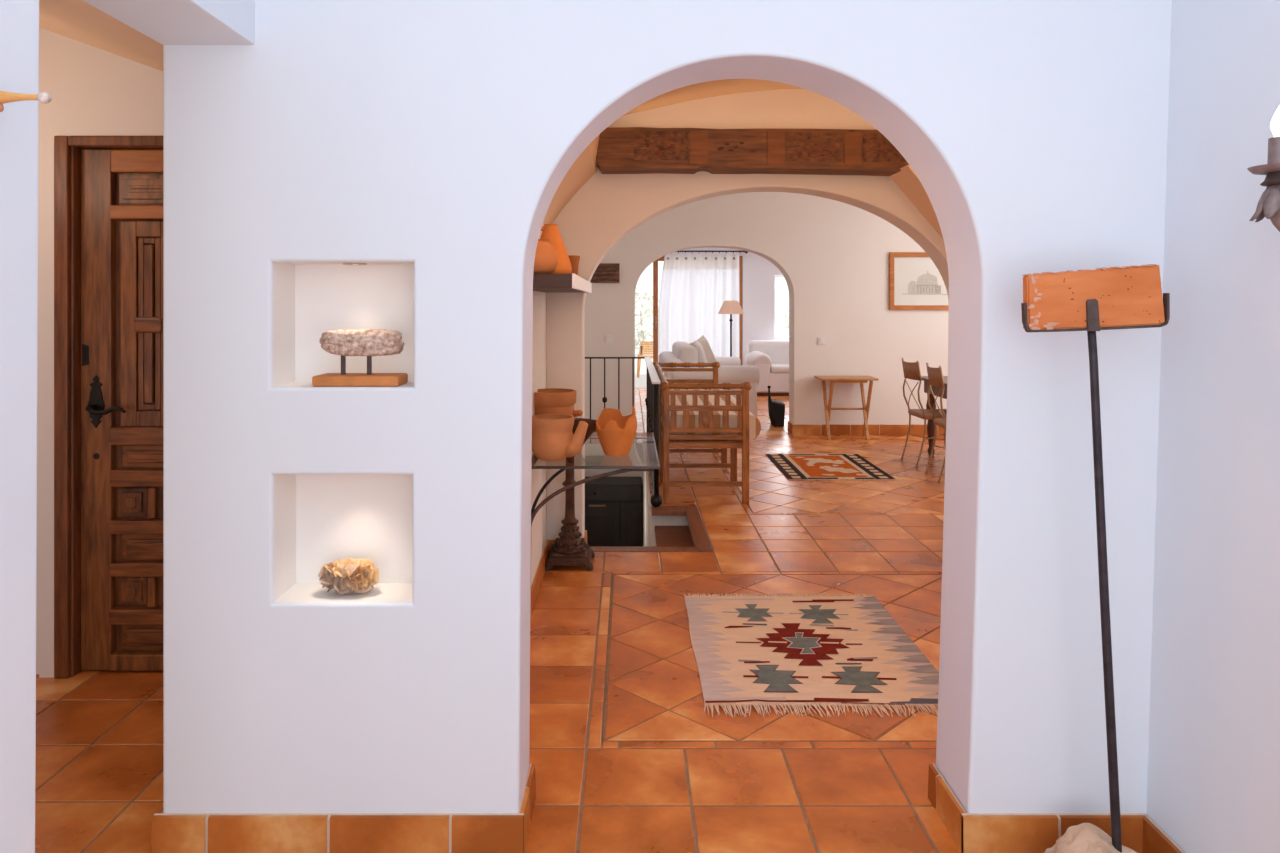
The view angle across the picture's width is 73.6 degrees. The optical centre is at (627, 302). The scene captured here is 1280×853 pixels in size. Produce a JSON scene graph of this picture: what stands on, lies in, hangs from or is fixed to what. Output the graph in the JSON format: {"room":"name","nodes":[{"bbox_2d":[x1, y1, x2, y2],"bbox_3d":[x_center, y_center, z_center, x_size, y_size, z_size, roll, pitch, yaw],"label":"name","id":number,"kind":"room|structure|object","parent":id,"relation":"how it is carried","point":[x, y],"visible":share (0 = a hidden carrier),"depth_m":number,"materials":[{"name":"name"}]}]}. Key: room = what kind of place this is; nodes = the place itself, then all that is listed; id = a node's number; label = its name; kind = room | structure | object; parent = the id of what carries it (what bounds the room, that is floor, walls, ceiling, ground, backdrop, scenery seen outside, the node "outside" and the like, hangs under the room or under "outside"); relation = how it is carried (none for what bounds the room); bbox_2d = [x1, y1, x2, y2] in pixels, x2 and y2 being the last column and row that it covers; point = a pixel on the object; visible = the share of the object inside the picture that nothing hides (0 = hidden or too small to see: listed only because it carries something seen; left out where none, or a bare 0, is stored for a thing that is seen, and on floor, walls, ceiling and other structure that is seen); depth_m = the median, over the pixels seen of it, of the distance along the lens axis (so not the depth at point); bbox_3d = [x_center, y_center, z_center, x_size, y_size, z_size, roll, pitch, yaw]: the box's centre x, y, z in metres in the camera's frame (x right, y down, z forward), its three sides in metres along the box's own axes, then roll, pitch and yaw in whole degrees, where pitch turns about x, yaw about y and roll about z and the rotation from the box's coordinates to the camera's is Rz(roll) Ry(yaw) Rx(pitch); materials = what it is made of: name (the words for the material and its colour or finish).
{"room":"traditional dwelling","nodes":[
{"label":"traditional dwelling","id":0,"kind":"room"},
{"bbox_2d":[36,27,162,677],"bbox_3d":[-2.000,-0.037,1.000,2.200,3.000,5.200,0,0,0],"label":"wall","id":1,"kind":"structure","parent":0,"point":[94,91],"depth_m":3.34,"materials":[{"name":"beige paint"}]},
{"bbox_2d":[54,136,162,678],"bbox_3d":[-1.782,0.406,3.390,0.905,2.115,0.140,0,0,0],"label":"door","id":2,"kind":"structure","parent":1,"relation":"in","point":[108,190],"depth_m":3.38,"materials":[{"name":"brown wood"}]},
{"bbox_2d":[39,0,162,70],"bbox_3d":[-2.118,-1.116,0.880,1.765,0.843,4.960,0,0,0],"label":"ceiling","id":3,"kind":"structure","parent":0,"point":[78,20],"depth_m":2.62,"materials":[{"name":"paint"}]},
{"bbox_2d":[0,0,254,852],"bbox_3d":[-1.119,-0.012,0.345,0.248,2.950,3.890,0,0,0],"label":"wall","id":4,"kind":"structure","parent":0,"point":[166,22],"depth_m":1.40,"materials":[{"name":"paint"}]},
{"bbox_2d":[0,91,51,111],"bbox_3d":[-0.936,-0.297,1.288,0.118,0.200,0.055,0,0,0],"label":"peg rack","id":5,"kind":"object","parent":4,"relation":"attached to","point":[5,97],"visible":1,"depth_m":1.29,"materials":[{"name":"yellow wood"}]},
{"bbox_2d":[35,388,961,852],"bbox_3d":[1.153,1.466,6.575,8.306,0.006,16.350,0,0,0],"label":"floor","id":6,"kind":"structure","parent":0,"point":[626,754],"depth_m":3.02,"materials":[{"name":"tile"}]},
{"bbox_2d":[531,432,659,570],"bbox_3d":[-0.162,1.099,4.389,0.612,0.728,1.073,0,0,0],"label":"console table","id":7,"kind":"object","parent":6,"relation":"on","point":[570,549],"visible":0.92,"depth_m":4.69,"materials":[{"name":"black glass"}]},
{"bbox_2d":[532,414,587,460],"bbox_3d":[-0.325,0.636,4.030,0.281,0.198,0.214,0,0,0],"label":"pot","id":8,"kind":"object","parent":7,"relation":"on","point":[553,439],"visible":0.95,"depth_m":3.95,"materials":[{"name":"ceramic"}]},
{"bbox_2d":[534,388,582,417],"bbox_3d":[-0.383,0.591,4.360,0.240,0.288,0.240,0,0,-33],"label":"pot","id":9,"kind":"object","parent":8,"relation":"on","point":[550,400],"visible":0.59,"depth_m":4.27,"materials":[{"name":"ceramic"}]},
{"bbox_2d":[572,418,596,444],"bbox_3d":[-0.216,0.655,4.250,0.189,0.160,0.123,0,0,0],"label":"vase","id":10,"kind":"object","parent":7,"relation":"on","point":[591,423],"visible":0.34,"depth_m":4.21,"materials":[{"name":"brown ceramic"}]},
{"bbox_2d":[596,406,636,455],"bbox_3d":[-0.056,0.619,4.160,0.202,0.232,0.202,0,0,0],"label":"pot","id":11,"kind":"object","parent":7,"relation":"on","point":[616,432],"visible":1,"depth_m":4.10,"materials":[{"name":"orange ceramic"}]},
{"bbox_2d":[585,357,661,506],"bbox_3d":[-0.112,1.013,7.504,0.712,0.900,2.852,0,0,0],"label":"stair railing","id":12,"kind":"object","parent":6,"relation":"on","point":[653,381],"visible":0.94,"depth_m":7.02,"materials":[{"name":"black metal"}]},
{"bbox_2d":[653,362,751,502],"bbox_3d":[0.571,1.020,7.345,0.673,0.887,2.218,0,0,0],"label":"wooden bench","id":13,"kind":"object","parent":6,"relation":"on","point":[666,440],"visible":0.89,"depth_m":6.26,"materials":[{"name":"brown wood"}]},
{"bbox_2d":[669,411,670,427],"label":"bench cushion","id":14,"kind":"object","parent":13,"relation":"on","point":[669,411],"depth_m":6.39,"materials":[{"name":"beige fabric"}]},
{"bbox_2d":[676,411,682,427],"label":"bench cushion","id":15,"kind":"object","parent":13,"relation":"on","point":[679,414],"depth_m":6.33,"materials":[{"name":"beige fabric"}]},
{"bbox_2d":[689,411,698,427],"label":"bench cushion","id":16,"kind":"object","parent":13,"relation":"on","point":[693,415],"depth_m":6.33,"materials":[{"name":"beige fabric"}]},
{"bbox_2d":[669,389,723,389],"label":"bench cushion","id":17,"kind":"object","parent":13,"relation":"on","point":[669,389],"depth_m":8.18,"materials":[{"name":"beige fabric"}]},
{"bbox_2d":[697,400,702,404],"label":"bench cushion","id":18,"kind":"object","parent":13,"relation":"on","point":[699,402],"depth_m":7.11,"materials":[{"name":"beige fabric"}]},
{"bbox_2d":[697,395,702,399],"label":"bench cushion","id":19,"kind":"object","parent":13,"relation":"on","point":[700,397],"depth_m":7.49,"materials":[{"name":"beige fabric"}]},
{"bbox_2d":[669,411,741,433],"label":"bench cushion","id":20,"kind":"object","parent":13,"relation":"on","point":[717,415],"depth_m":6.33,"materials":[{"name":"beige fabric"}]},
{"bbox_2d":[708,400,713,404],"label":"bench cushion","id":21,"kind":"object","parent":13,"relation":"on","point":[710,402],"depth_m":7.11,"materials":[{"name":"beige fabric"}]},
{"bbox_2d":[708,395,713,399],"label":"bench cushion","id":22,"kind":"object","parent":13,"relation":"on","point":[710,397],"depth_m":7.49,"materials":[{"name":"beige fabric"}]},
{"bbox_2d":[719,400,724,404],"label":"bench cushion","id":23,"kind":"object","parent":13,"relation":"on","point":[721,402],"depth_m":7.11,"materials":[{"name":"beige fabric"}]},
{"bbox_2d":[719,395,724,399],"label":"bench cushion","id":24,"kind":"object","parent":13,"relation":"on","point":[721,397],"depth_m":7.49,"materials":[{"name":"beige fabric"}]},
{"bbox_2d":[730,400,735,404],"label":"bench cushion","id":25,"kind":"object","parent":13,"relation":"on","point":[732,402],"depth_m":7.11,"materials":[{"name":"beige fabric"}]},
{"bbox_2d":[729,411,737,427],"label":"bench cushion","id":26,"kind":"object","parent":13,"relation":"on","point":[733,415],"depth_m":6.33,"materials":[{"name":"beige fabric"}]},
{"bbox_2d":[749,411,760,439],"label":"bench cushion","id":27,"kind":"object","parent":13,"relation":"on","point":[754,427],"depth_m":6.33,"materials":[{"name":"beige fabric"}]},
{"bbox_2d":[658,341,759,417],"bbox_3d":[0.983,0.983,10.960,1.125,0.920,1.916,0,0,0],"label":"sofa","id":28,"kind":"object","parent":6,"relation":"on","point":[730,370],"visible":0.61,"depth_m":10.03,"materials":[{"name":"white fabric"}]},
{"bbox_2d":[672,341,688,354],"bbox_3d":[0.720,0.733,11.335,0.240,0.420,0.730,0,0,0],"label":"cushion","id":29,"kind":"object","parent":28,"relation":"on","point":[675,344],"depth_m":11.27,"materials":[{"name":"white fabric"}]},
{"bbox_2d":[675,344,697,362],"bbox_3d":[0.720,0.733,10.585,0.240,0.420,0.730,0,0,0],"label":"cushion","id":30,"kind":"object","parent":28,"relation":"on","point":[687,353],"depth_m":10.24,"materials":[{"name":"white fabric"}]},
{"bbox_2d":[693,341,706,362],"bbox_3d":[0.930,0.713,11.050,0.196,0.444,0.460,0,0,10],"label":"throw pillow","id":31,"kind":"object","parent":28,"relation":"on","point":[701,354],"visible":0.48,"depth_m":10.88,"materials":[{"name":"fabric"}]},
{"bbox_2d":[689,335,715,362],"bbox_3d":[1.010,0.698,11.500,0.228,0.519,0.542,0,0,30],"label":"throw pillow","id":32,"kind":"object","parent":28,"relation":"on","point":[710,357],"visible":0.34,"depth_m":11.50,"materials":[{"name":"beige fabric"}]},
{"bbox_2d":[718,300,743,356],"bbox_3d":[1.566,0.713,13.000,0.400,1.501,0.400,0,0,0],"label":"floor lamp","id":33,"kind":"object","parent":6,"relation":"on","point":[730,307],"visible":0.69,"depth_m":12.89,"materials":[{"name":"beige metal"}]},
{"bbox_2d":[745,340,788,395],"bbox_3d":[2.705,1.043,13.893,1.490,0.840,1.014,0,0,0],"label":"loveseat","id":34,"kind":"object","parent":6,"relation":"on","point":[771,357],"visible":0.3,"depth_m":13.43,"materials":[{"name":"white fabric"}]},
{"bbox_2d":[770,363,788,372],"bbox_3d":[2.705,1.053,13.780,0.910,0.120,0.740,0,0,0],"label":"seat cushion","id":35,"kind":"object","parent":34,"relation":"on","point":[774,367],"depth_m":13.42,"materials":[{"name":"fabric"}]},
{"bbox_2d":[767,386,784,426],"bbox_3d":[1.755,1.220,10.214,0.210,0.486,0.252,0,0,0],"label":"bucket","id":36,"kind":"object","parent":6,"relation":"on","point":[776,408],"visible":1,"depth_m":10.10,"materials":[{"name":"grey metal"}]},
{"bbox_2d":[684,593,938,717],"bbox_3d":[0.748,1.456,3.656,0.956,0.012,1.289,0,0,0],"label":"rug","id":37,"kind":"object","parent":6,"relation":"on","point":[814,650],"visible":0.92,"depth_m":3.52,"materials":[{"name":"beige fabric"}]},
{"bbox_2d":[765,453,899,480],"bbox_3d":[1.781,1.456,7.652,0.912,0.012,1.273,0,0,0],"label":"rug","id":38,"kind":"object","parent":6,"relation":"on","point":[794,466],"visible":1,"depth_m":7.57,"materials":[{"name":"fabric"}]},
{"bbox_2d":[814,376,878,439],"bbox_3d":[2.357,1.134,9.255,0.605,0.666,0.370,0,0,0],"label":"tray table","id":39,"kind":"object","parent":6,"relation":"on","point":[833,379],"visible":1,"depth_m":9.20,"materials":[{"name":"brown wood"}]},
{"bbox_2d":[900,358,946,467],"bbox_3d":[2.769,0.988,7.786,0.479,0.954,0.406,0,0,-2],"label":"dining chair","id":40,"kind":"object","parent":6,"relation":"on","point":[911,370],"visible":0.75,"depth_m":7.71,"materials":[{"name":"brown wood"}]},
{"bbox_2d":[921,376,947,455],"bbox_3d":[3.350,1.087,7.560,1.100,0.752,1.520,0,0,0],"label":"dining table","id":41,"kind":"object","parent":6,"relation":"on","point":[930,424],"visible":0.11,"depth_m":8.18,"materials":[{"name":"brown wood"}]},
{"bbox_2d":[925,363,945,482],"bbox_3d":[2.759,0.988,7.137,0.479,0.954,0.406,0,0,4],"label":"dining chair","id":42,"kind":"object","parent":6,"relation":"on","point":[935,375],"visible":0.55,"depth_m":7.10,"materials":[{"name":"brown wood"}]},
{"bbox_2d":[1021,264,1169,852],"bbox_3d":[1.155,0.684,2.077,0.293,1.559,0.288,0,0,-43],"label":"sculpture","id":43,"kind":"object","parent":6,"relation":"on","point":[1124,297],"visible":1,"depth_m":2.07,"materials":[{"name":"orange wood"}]},
{"bbox_2d":[531,231,546,583],"bbox_3d":[-0.734,-0.037,3.760,0.532,3.000,2.480,0,0,0],"label":"wall","id":44,"kind":"structure","parent":0,"point":[539,359],"depth_m":4.47,"materials":[{"name":"beige paint"}]},
{"bbox_2d":[530,530,586,618],"bbox_3d":[-0.355,1.412,3.830,0.225,0.102,2.600,0,0,0],"label":"baseboard","id":45,"kind":"structure","parent":44,"relation":"attached to","point":[540,571],"depth_m":4.42,"materials":[{"name":"tile"}]},
{"bbox_2d":[533,273,590,292],"bbox_3d":[-0.344,-0.086,4.128,0.268,0.059,1.555,0,0,0],"label":"wall shelf","id":46,"kind":"object","parent":44,"relation":"attached to","point":[547,283],"visible":0.84,"depth_m":3.35,"materials":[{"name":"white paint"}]},
{"bbox_2d":[533,239,557,273],"bbox_3d":[-0.366,-0.184,3.440,0.168,0.138,0.168,0,0,0],"label":"pot","id":47,"kind":"object","parent":46,"relation":"on","point":[546,257],"visible":0.57,"depth_m":3.38,"materials":[{"name":"ceramic"}]},
{"bbox_2d":[540,224,571,273],"bbox_3d":[-0.326,-0.224,3.620,0.177,0.217,0.177,0,0,-41],"label":"jug","id":48,"kind":"object","parent":46,"relation":"on","point":[550,232],"visible":0.54,"depth_m":3.58,"materials":[{"name":"orange ceramic"}]},
{"bbox_2d":[568,255,579,274],"bbox_3d":[-0.252,-0.166,3.900,0.066,0.100,0.066,0,0,0],"label":"beaker","id":49,"kind":"object","parent":46,"relation":"on","point":[574,259],"visible":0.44,"depth_m":3.88,"materials":[{"name":"brown ceramic"}]},
{"bbox_2d":[585,444,641,476],"bbox_3d":[-0.179,2.415,8.950,0.658,1.896,0.100,0,0,0],"label":"wall","id":50,"kind":"structure","parent":0,"point":[594,454],"depth_m":8.90,"materials":[{"name":"beige paint"}]},
{"bbox_2d":[642,444,655,545],"bbox_3d":[0.225,2.415,7.040,0.150,1.896,3.820,0,0,0],"label":"wall","id":51,"kind":"structure","parent":0,"point":[646,503],"depth_m":7.33,"materials":[{"name":"beige paint"}]},
{"bbox_2d":[589,506,712,551],"bbox_3d":[0.105,1.475,5.590,0.790,0.036,1.120,0,0,0],"label":"trim","id":52,"kind":"structure","parent":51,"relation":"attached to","point":[701,542],"depth_m":5.29,"materials":[{"name":"brown wood"}]},
{"bbox_2d":[163,0,1171,813],"bbox_3d":[0.189,-0.012,2.405,2.863,2.950,0.250,0,0,0],"label":"wall","id":53,"kind":"structure","parent":0,"point":[441,137],"depth_m":2.28,"materials":[{"name":"paint"}]},
{"bbox_2d":[273,262,413,601],"bbox_3d":[-0.762,0.346,2.378,0.419,0.952,0.173,0,0,0],"label":"niches","id":54,"kind":"object","parent":53,"relation":"in","point":[320,519],"visible":0.47,"depth_m":2.44,"materials":[{"name":"white paint"}]},
{"bbox_2d":[318,558,378,594],"bbox_3d":[-0.771,0.753,2.363,0.166,0.092,0.109,0,0,0],"label":"rock","id":55,"kind":"object","parent":54,"relation":"in","point":[347,575],"visible":1,"depth_m":2.34,"materials":[{"name":"beige stone"}]},
{"bbox_2d":[343,263,366,264],"bbox_3d":[-0.752,-0.107,2.355,0.066,0.004,0.066,0,0,0],"label":"recessed light","id":56,"kind":"object","parent":54,"relation":"attached to","point":[343,263],"visible":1,"depth_m":2.34,"materials":[{"name":"silver metal"}]},
{"bbox_2d":[312,329,407,386],"bbox_3d":[-0.733,0.148,2.352,0.236,0.155,0.107,0,0,0],"label":"stone","id":57,"kind":"object","parent":54,"relation":"in","point":[369,343],"visible":1,"depth_m":2.31,"materials":[{"name":"grey stone"}]},
{"bbox_2d":[151,763,535,852],"bbox_3d":[-0.767,1.412,2.397,0.990,0.102,0.267,0,0,0],"label":"baseboard","id":58,"kind":"structure","parent":53,"relation":"attached to","point":[171,832],"depth_m":2.27,"materials":[{"name":"tile"}]},
{"bbox_2d":[649,508,687,545],"bbox_3d":[0.325,2.420,6.128,0.350,1.887,0.055,0,0,0],"label":"wall","id":59,"kind":"structure","parent":0,"point":[654,521],"depth_m":6.10,"materials":[{"name":"beige paint"}]},
{"bbox_2d":[655,526,693,545],"bbox_3d":[0.325,1.605,5.615,0.270,0.035,0.970,0,0,0],"label":"step","id":60,"kind":"structure","parent":0,"point":[664,535],"depth_m":5.82,"materials":[{"name":"brown tile"}]},
{"bbox_2d":[623,79,803,115],"bbox_3d":[1.050,-1.287,3.737,2.500,0.500,2.425,0,0,0],"label":"ceiling","id":61,"kind":"structure","parent":0,"point":[714,88],"depth_m":4.78,"materials":[{"name":"paint"}]},
{"bbox_2d":[667,248,782,365],"bbox_3d":[1.700,0.068,12.275,5.400,2.810,5.150,0,0,0],"label":"wall","id":62,"kind":"structure","parent":0,"point":[758,272],"depth_m":14.60,"materials":[{"name":"white paint"}]},
{"bbox_2d":[653,256,742,365],"bbox_3d":[0.970,0.328,14.624,1.980,2.270,0.131,0,0,0],"label":"door","id":63,"kind":"structure","parent":62,"relation":"in","point":[655,263],"depth_m":14.62,"materials":[{"name":"orange wood"}]},
{"bbox_2d":[676,251,747,253],"bbox_3d":[1.043,-0.870,14.479,2.086,0.080,0.246,0,0,0],"label":"curtain rod","id":64,"kind":"object","parent":62,"relation":"attached to","point":[746,252],"visible":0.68,"depth_m":14.37,"materials":[{"name":"black metal"}]},
{"bbox_2d":[658,254,738,356],"bbox_3d":[1.192,0.310,14.377,1.365,2.265,0.090,0,0,0],"label":"curtain","id":65,"kind":"object","parent":64,"relation":"hanging from","point":[694,289],"visible":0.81,"depth_m":14.38,"materials":[{"name":"white fabric"}]},
{"bbox_2d":[774,275,788,339],"bbox_3d":[2.925,0.078,14.750,0.850,1.110,0.040,0,0,0],"label":"window","id":66,"kind":"structure","parent":62,"relation":"in","point":[775,276],"depth_m":14.73,"materials":[{"name":"white paint"}]},
{"bbox_2d":[542,134,942,238],"bbox_3d":[0.851,-0.637,3.737,2.698,1.300,2.425,0,0,0],"label":"ceiling","id":67,"kind":"structure","parent":0,"point":[584,167],"depth_m":4.69,"materials":[{"name":"paint"}]},
{"bbox_2d":[547,89,948,538],"bbox_3d":[2.200,-0.087,5.040,6.400,3.100,0.220,0,0,0],"label":"wall","id":68,"kind":"structure","parent":0,"point":[607,207],"depth_m":4.93,"materials":[{"name":"beige paint"}]},
{"bbox_2d":[596,127,908,175],"bbox_3d":[0.792,-0.842,4.823,1.949,0.260,0.233,0,0,0],"label":"ceiling beam","id":69,"kind":"structure","parent":68,"relation":"attached to","point":[620,150],"depth_m":4.72,"materials":[{"name":"brown wood"}]},
{"bbox_2d":[585,192,948,423],"bbox_3d":[2.200,-0.087,9.620,6.400,3.100,0.280,0,0,0],"label":"wall","id":70,"kind":"structure","parent":0,"point":[832,256],"depth_m":9.48,"materials":[{"name":"beige paint"}]},
{"bbox_2d":[590,263,619,282],"bbox_3d":[-0.285,-0.330,9.458,0.382,0.216,0.045,0,0,0],"label":"beam","id":71,"kind":"structure","parent":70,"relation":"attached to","point":[605,272],"depth_m":9.45,"materials":[{"name":"brown wood"}]},
{"bbox_2d":[605,335,612,342],"bbox_3d":[-0.211,0.399,9.472,0.084,0.084,0.016,0,0,0],"label":"light switch","id":72,"kind":"object","parent":70,"relation":"attached to","point":[608,338],"visible":1,"depth_m":9.47,"materials":[{"name":"white plastic"}]},
{"bbox_2d":[592,421,943,434],"bbox_3d":[2.416,1.405,9.611,5.768,0.117,0.297,0,0,0],"label":"baseboard","id":73,"kind":"structure","parent":70,"relation":"attached to","point":[794,429],"depth_m":9.46,"materials":[{"name":"tile"}]},
{"bbox_2d":[818,337,824,344],"bbox_3d":[2.145,0.421,9.472,0.084,0.084,0.016,0,0,0],"label":"light switch","id":74,"kind":"object","parent":70,"relation":"attached to","point":[821,340],"visible":1,"depth_m":9.47,"materials":[{"name":"white plastic"}]},
{"bbox_2d":[889,252,948,309],"bbox_3d":[3.323,-0.241,9.463,0.860,0.637,0.030,0,0,0],"label":"framed picture","id":75,"kind":"object","parent":70,"relation":"attached to","point":[915,282],"visible":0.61,"depth_m":9.47,"materials":[{"name":"beige paper"}]},
{"bbox_2d":[1146,0,1279,852],"bbox_3d":[1.579,-0.012,0.350,0.400,2.950,3.900,0,0,0],"label":"wall","id":76,"kind":"structure","parent":0,"point":[1213,778],"depth_m":2.05,"materials":[{"name":"paint"}]},
{"bbox_2d":[928,763,1184,852],"bbox_3d":[1.133,1.412,0.515,0.492,0.102,4.030,0,0,0],"label":"baseboard","id":77,"kind":"structure","parent":76,"relation":"attached to","point":[971,832],"depth_m":2.27,"materials":[{"name":"tile"}]},
{"bbox_2d":[1247,106,1279,231],"bbox_3d":[1.340,-0.254,1.700,0.193,0.280,0.107,0,0,0],"label":"wall sconce","id":78,"kind":"object","parent":76,"relation":"attached to","point":[1268,206],"visible":1,"depth_m":1.69,"materials":[{"name":"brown metal"}]},
{"bbox_3d":[-0.200,3.413,7.000,1.600,0.100,4.000,0,0,0],"label":"floor","id":79,"kind":"structure","parent":0,"visible":0},
{"bbox_2d":[585,477,641,545],"bbox_3d":[-0.160,2.583,8.668,0.600,1.559,0.424,0,0,0],"label":"cabinet","id":80,"kind":"object","parent":79,"relation":"on","point":[613,505],"visible":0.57,"depth_m":8.48,"materials":[{"name":"black wood"}]},
{"label":"outside","id":81,"kind":"structure","parent":0,"visible":0},
{"bbox_2d":[635,324,788,387],"bbox_3d":[5.000,1.533,37.350,70.000,0.100,45.300,0,0,0],"label":"ground","id":82,"kind":"structure","parent":81,"point":[780,330],"depth_m":25.11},
{"bbox_2d":[637,341,652,377],"bbox_3d":[0.380,1.128,17.221,0.407,0.731,0.503,0,0,0],"label":"patio chair","id":83,"kind":"object","parent":82,"relation":"on","point":[642,348],"visible":0.54,"depth_m":16.98,"materials":[{"name":"orange wood"}]},
{"bbox_2d":[635,291,658,353],"bbox_3d":[0.458,0.564,23.360,2.221,1.847,2.230,0,0,0],"label":"shrub","id":84,"kind":"object","parent":82,"relation":"on","point":[644,296],"visible":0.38,"depth_m":23.36,"materials":[{"name":"green plant"}]},
{"bbox_2d":[784,310,788,327],"bbox_3d":[5.236,0.478,23.593,2.005,2.018,2.032,0,0,0],"label":"shrub","id":85,"kind":"object","parent":82,"relation":"on","point":[787,320],"visible":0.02,"depth_m":24.09,"materials":[{"name":"green plant"}]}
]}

